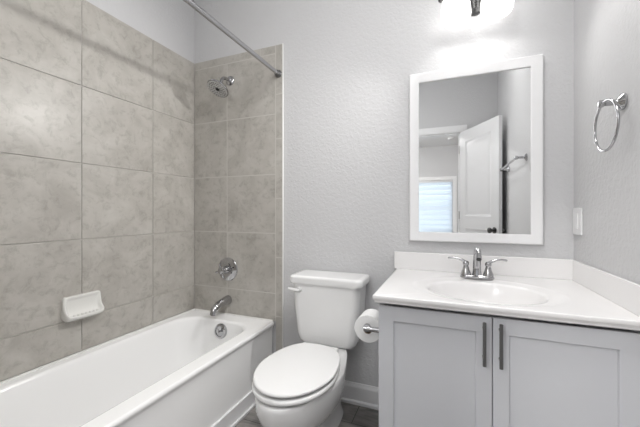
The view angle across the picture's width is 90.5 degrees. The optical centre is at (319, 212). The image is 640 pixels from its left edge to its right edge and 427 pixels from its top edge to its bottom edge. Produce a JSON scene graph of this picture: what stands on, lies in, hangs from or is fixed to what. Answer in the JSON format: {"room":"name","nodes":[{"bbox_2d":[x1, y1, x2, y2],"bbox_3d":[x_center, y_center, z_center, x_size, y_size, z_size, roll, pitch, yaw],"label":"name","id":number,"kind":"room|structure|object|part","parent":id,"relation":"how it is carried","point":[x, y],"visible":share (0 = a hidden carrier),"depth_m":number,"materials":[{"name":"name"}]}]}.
{"room":"bathroom","nodes":[
{"label":"bathroom","id":0,"kind":"room"},
{"bbox_2d":[0,0,194,381],"bbox_3d":[-1.417,-0.285,1.103,0.130,2.740,2.520,0,0,22],"label":"wall","id":1,"kind":"structure","parent":0,"point":[97,97],"depth_m":1.59,"materials":[{"name":"grey tile"}]},
{"bbox_2d":[61,290,104,322],"bbox_3d":[-1.137,0.456,1.537,0.060,0.114,0.174,0,0,22],"label":"soap dish","id":2,"kind":"object","parent":1,"relation":"attached to","point":[84,305],"visible":1,"depth_m":1.53,"materials":[{"name":"white ceramic"}]},
{"bbox_2d":[235,402,378,426],"bbox_3d":[-0.316,1.135,0.738,2.484,0.100,2.670,0,0,22],"label":"floor","id":3,"kind":"structure","parent":0,"point":[353,415],"depth_m":1.67,"materials":[{"name":"grey tile"}]},
{"bbox_2d":[0,308,273,426],"bbox_3d":[-0.868,0.881,1.411,0.654,0.408,1.518,0,0,22],"label":"bathtub","id":4,"kind":"object","parent":3,"relation":"on","point":[189,368],"visible":0.98,"depth_m":1.52,"materials":[{"name":"white ceramic"}]},
{"bbox_3d":[-0.623,0.748,1.992,0.092,0.093,0.034,0,0,22],"label":"overflow plate","id":5,"kind":"part","parent":4,"relation":"part of","materials":[{"name":"silver metal"}]},
{"bbox_2d":[211,390,254,426],"bbox_3d":[-0.569,1.041,1.292,0.027,0.088,1.516,0,0,22],"label":"trim","id":6,"kind":"structure","parent":4,"relation":"attached to","point":[246,404],"depth_m":1.64,"materials":[{"name":"white paint"}]},
{"bbox_2d":[252,270,369,426],"bbox_3d":[-0.047,0.714,1.495,0.410,0.743,0.748,0,0,22],"label":"toilet","id":7,"kind":"object","parent":3,"relation":"on","point":[301,384],"visible":1,"depth_m":1.47,"materials":[{"name":"white ceramic"}]},
{"bbox_3d":[-0.136,0.418,1.710,0.075,0.028,0.025,0,0,22],"label":"flush lever","id":8,"kind":"part","parent":7,"relation":"part of","materials":[{"name":"white ceramic"}]},
{"bbox_3d":[-0.097,0.696,1.368,0.344,0.018,0.467,0,0,22],"label":"seat","id":9,"kind":"part","parent":7,"relation":"part of","materials":[{"name":"white plastic"}]},
{"bbox_3d":[-0.093,0.669,1.378,0.342,0.019,0.473,0,0,22],"label":"lid","id":10,"kind":"part","parent":7,"relation":"part of","materials":[{"name":"white plastic"}]},
{"bbox_3d":[-0.056,0.899,1.470,0.350,0.372,0.694,0,0,22],"label":"bowl","id":11,"kind":"part","parent":7,"relation":"part of","materials":[{"name":"white ceramic"}]},
{"bbox_3d":[0.054,0.546,1.744,0.380,0.334,0.191,0,0,22],"label":"tank","id":12,"kind":"part","parent":7,"relation":"part of","materials":[{"name":"white ceramic"}]},
{"bbox_3d":[0.054,0.364,1.743,0.410,0.045,0.212,0,0,22],"label":"tank lid","id":13,"kind":"part","parent":7,"relation":"part of","materials":[{"name":"white ceramic"}]},
{"bbox_2d":[363,303,639,426],"bbox_3d":[0.626,0.710,1.311,0.856,0.750,0.595,0,0,22],"label":"vanity cabinet","id":14,"kind":"object","parent":3,"relation":"on","point":[438,368],"visible":0.7,"depth_m":1.04,"materials":[{"name":"white paint"}]},
{"bbox_2d":[354,309,378,342],"bbox_3d":[0.225,0.505,1.417,0.118,0.118,0.105,0,0,22],"label":"toilet paper roll","id":15,"kind":"object","parent":14,"relation":"attached to","point":[370,316],"visible":0.65,"depth_m":1.38,"materials":[{"name":"white paper"}]},
{"bbox_3d":[0.227,0.495,1.336,0.092,0.048,0.048,0,0,22],"label":"post","id":16,"kind":"part","parent":14,"relation":"part of","materials":[{"name":"silver metal"}]},
{"bbox_3d":[0.399,0.668,1.131,0.378,0.638,0.019,0,0,22],"label":"door","id":17,"kind":"part","parent":14,"relation":"part of","materials":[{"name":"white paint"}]},
{"bbox_3d":[0.541,0.432,1.045,0.011,0.142,0.036,0,0,22],"label":"bar pull","id":18,"kind":"part","parent":14,"relation":"part of","materials":[{"name":"black metal"}]},
{"bbox_3d":[0.586,0.432,1.027,0.011,0.142,0.036,0,0,22],"label":"bar pull","id":19,"kind":"part","parent":14,"relation":"part of","materials":[{"name":"black metal"}]},
{"bbox_2d":[372,251,639,330],"bbox_3d":[0.660,0.322,1.295,0.792,0.219,0.600,0,0,22],"label":"countertop","id":20,"kind":"structure","parent":14,"relation":"on","point":[571,291],"depth_m":1.26,"materials":[{"name":"white stone"}]},
{"bbox_2d":[448,248,507,279],"bbox_3d":[0.724,0.230,1.464,0.177,0.144,0.180,0,0,-23],"label":"faucet","id":21,"kind":"object","parent":20,"relation":"on","point":[487,274],"visible":1,"depth_m":1.44,"materials":[{"name":"silver metal"}]},
{"bbox_3d":[0.644,0.224,1.490,0.082,0.028,0.015,0,0,27],"label":"lever","id":22,"kind":"part","parent":21,"relation":"part of","materials":[{"name":"silver metal"}]},
{"bbox_3d":[0.678,0.258,1.473,0.045,0.064,0.045,0,0,22],"label":"handle","id":23,"kind":"part","parent":21,"relation":"part of","materials":[{"name":"silver metal"}]},
{"bbox_3d":[0.704,0.225,1.415,0.042,0.134,0.131,0,0,22],"label":"spout","id":24,"kind":"part","parent":21,"relation":"part of","materials":[{"name":"silver metal"}]},
{"bbox_3d":[0.763,0.258,1.439,0.045,0.064,0.045,0,0,22],"label":"handle","id":25,"kind":"part","parent":21,"relation":"part of","materials":[{"name":"silver metal"}]},
{"bbox_3d":[0.799,0.224,1.427,0.082,0.028,0.015,0,0,17],"label":"lever","id":26,"kind":"part","parent":21,"relation":"part of","materials":[{"name":"silver metal"}]},
{"bbox_3d":[0.752,0.668,0.988,0.378,0.638,0.019,0,0,22],"label":"door","id":27,"kind":"part","parent":14,"relation":"part of","materials":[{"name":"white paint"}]},
{"bbox_2d":[194,0,573,386],"bbox_3d":[0.150,-0.285,1.887,2.424,2.740,0.130,0,0,22],"label":"wall","id":28,"kind":"structure","parent":0,"point":[306,167],"depth_m":1.87,"materials":[{"name":"grey paint"}]},
{"bbox_2d":[207,76,233,97],"bbox_3d":[-0.637,-0.827,2.037,0.142,0.165,0.185,0,0,22],"label":"showerhead","id":29,"kind":"object","parent":28,"relation":"attached to","point":[216,87],"visible":1,"depth_m":2.02,"materials":[{"name":"silver metal"}]},
{"bbox_3d":[-0.620,-0.853,2.071,0.025,0.069,0.109,0,0,22],"label":"shower arm","id":30,"kind":"part","parent":29,"relation":"part of","materials":[{"name":"silver metal"}]},
{"bbox_2d":[210,295,231,315],"bbox_3d":[-0.648,0.605,2.052,0.062,0.096,0.166,0,0,22],"label":"tub spout","id":31,"kind":"object","parent":28,"relation":"attached to","point":[227,299],"visible":1,"depth_m":2.03,"materials":[{"name":"silver metal"}]},
{"bbox_2d":[215,257,237,280],"bbox_3d":[-0.633,0.383,2.090,0.156,0.156,0.084,0,0,22],"label":"shower valve","id":32,"kind":"object","parent":28,"relation":"attached to","point":[227,269],"visible":1,"depth_m":2.10,"materials":[{"name":"silver metal"}]},
{"bbox_3d":[-0.635,0.383,2.084,0.098,0.098,0.070,0,0,22],"label":"cross handle","id":33,"kind":"part","parent":32,"relation":"part of","materials":[{"name":"silver metal"}]},
{"bbox_2d":[183,0,281,77],"bbox_3d":[-0.545,-0.864,1.281,0.048,0.048,1.518,0,0,22],"label":"shower curtain rod","id":34,"kind":"object","parent":28,"relation":"attached to","point":[191,3],"visible":1,"depth_m":1.53,"materials":[{"name":"silver metal"}]},
{"bbox_3d":[-0.559,0.018,2.110,0.702,2.133,0.009,0,0,22],"label":"tile panel","id":35,"kind":"part","parent":28,"relation":"part of","materials":[{"name":"grey tile"}]},
{"bbox_2d":[341,380,378,409],"bbox_3d":[0.096,1.028,1.838,0.706,0.114,0.022,0,0,22],"label":"baseboard","id":36,"kind":"structure","parent":28,"relation":"attached to","point":[363,395],"depth_m":1.78,"materials":[{"name":"white paint"}]},
{"bbox_2d":[409,54,542,244],"bbox_3d":[0.749,-0.286,1.567,0.592,0.872,0.029,0,0,22],"label":"framed mirror","id":37,"kind":"object","parent":28,"relation":"attached to","point":[476,131],"visible":1,"depth_m":1.56,"materials":[{"name":"white paint"}]},
{"bbox_2d":[438,0,513,28],"bbox_3d":[0.738,-1.006,1.503,0.334,0.200,0.157,0,0,22],"label":"vanity light","id":38,"kind":"object","parent":28,"relation":"attached to","point":[454,13],"visible":1,"depth_m":1.47,"materials":[{"name":"white glass"}]},
{"bbox_3d":[0.653,-0.993,1.526,0.136,0.174,0.136,0,0,22],"label":"lamp shade","id":39,"kind":"part","parent":38,"relation":"part of","materials":[{"name":"white glass"}]},
{"bbox_3d":[0.756,-1.020,1.546,0.092,0.092,0.065,0,0,22],"label":"plate","id":40,"kind":"part","parent":38,"relation":"part of","materials":[{"name":"grey metal"}]},
{"bbox_3d":[0.815,-0.993,1.461,0.136,0.174,0.136,0,0,22],"label":"lamp shade","id":41,"kind":"part","parent":38,"relation":"part of","materials":[{"name":"white glass"}]},
{"bbox_2d":[394,251,572,279],"bbox_3d":[0.768,0.258,1.565,0.791,0.092,0.020,0,0,22],"label":"backsplash","id":42,"kind":"structure","parent":28,"relation":"attached to","point":[550,268],"depth_m":1.52,"materials":[{"name":"white stone"}]},
{"bbox_2d":[574,0,639,331],"bbox_3d":[0.723,-0.285,0.235,0.120,2.740,2.520,0,0,22],"label":"wall","id":43,"kind":"structure","parent":0,"point":[606,32],"depth_m":1.12,"materials":[{"name":"grey paint"}]},
{"bbox_2d":[573,208,582,234],"bbox_3d":[1.114,0.040,1.373,0.010,0.116,0.094,0,0,22],"label":"light switch","id":44,"kind":"object","parent":43,"relation":"attached to","point":[577,212],"visible":1,"depth_m":1.35,"materials":[{"name":"white plastic"}]},
{"bbox_2d":[593,93,627,151],"bbox_3d":[0.933,-0.287,1.003,0.066,0.190,0.170,0,0,22],"label":"towel ring","id":45,"kind":"object","parent":43,"relation":"attached to","point":[620,103],"visible":1,"depth_m":1.01,"materials":[{"name":"silver metal"}]},
{"bbox_3d":[0.944,-0.355,1.031,0.066,0.054,0.054,0,0,22],"label":"mount post","id":46,"kind":"part","parent":45,"relation":"part of","materials":[{"name":"silver metal"}]}
]}

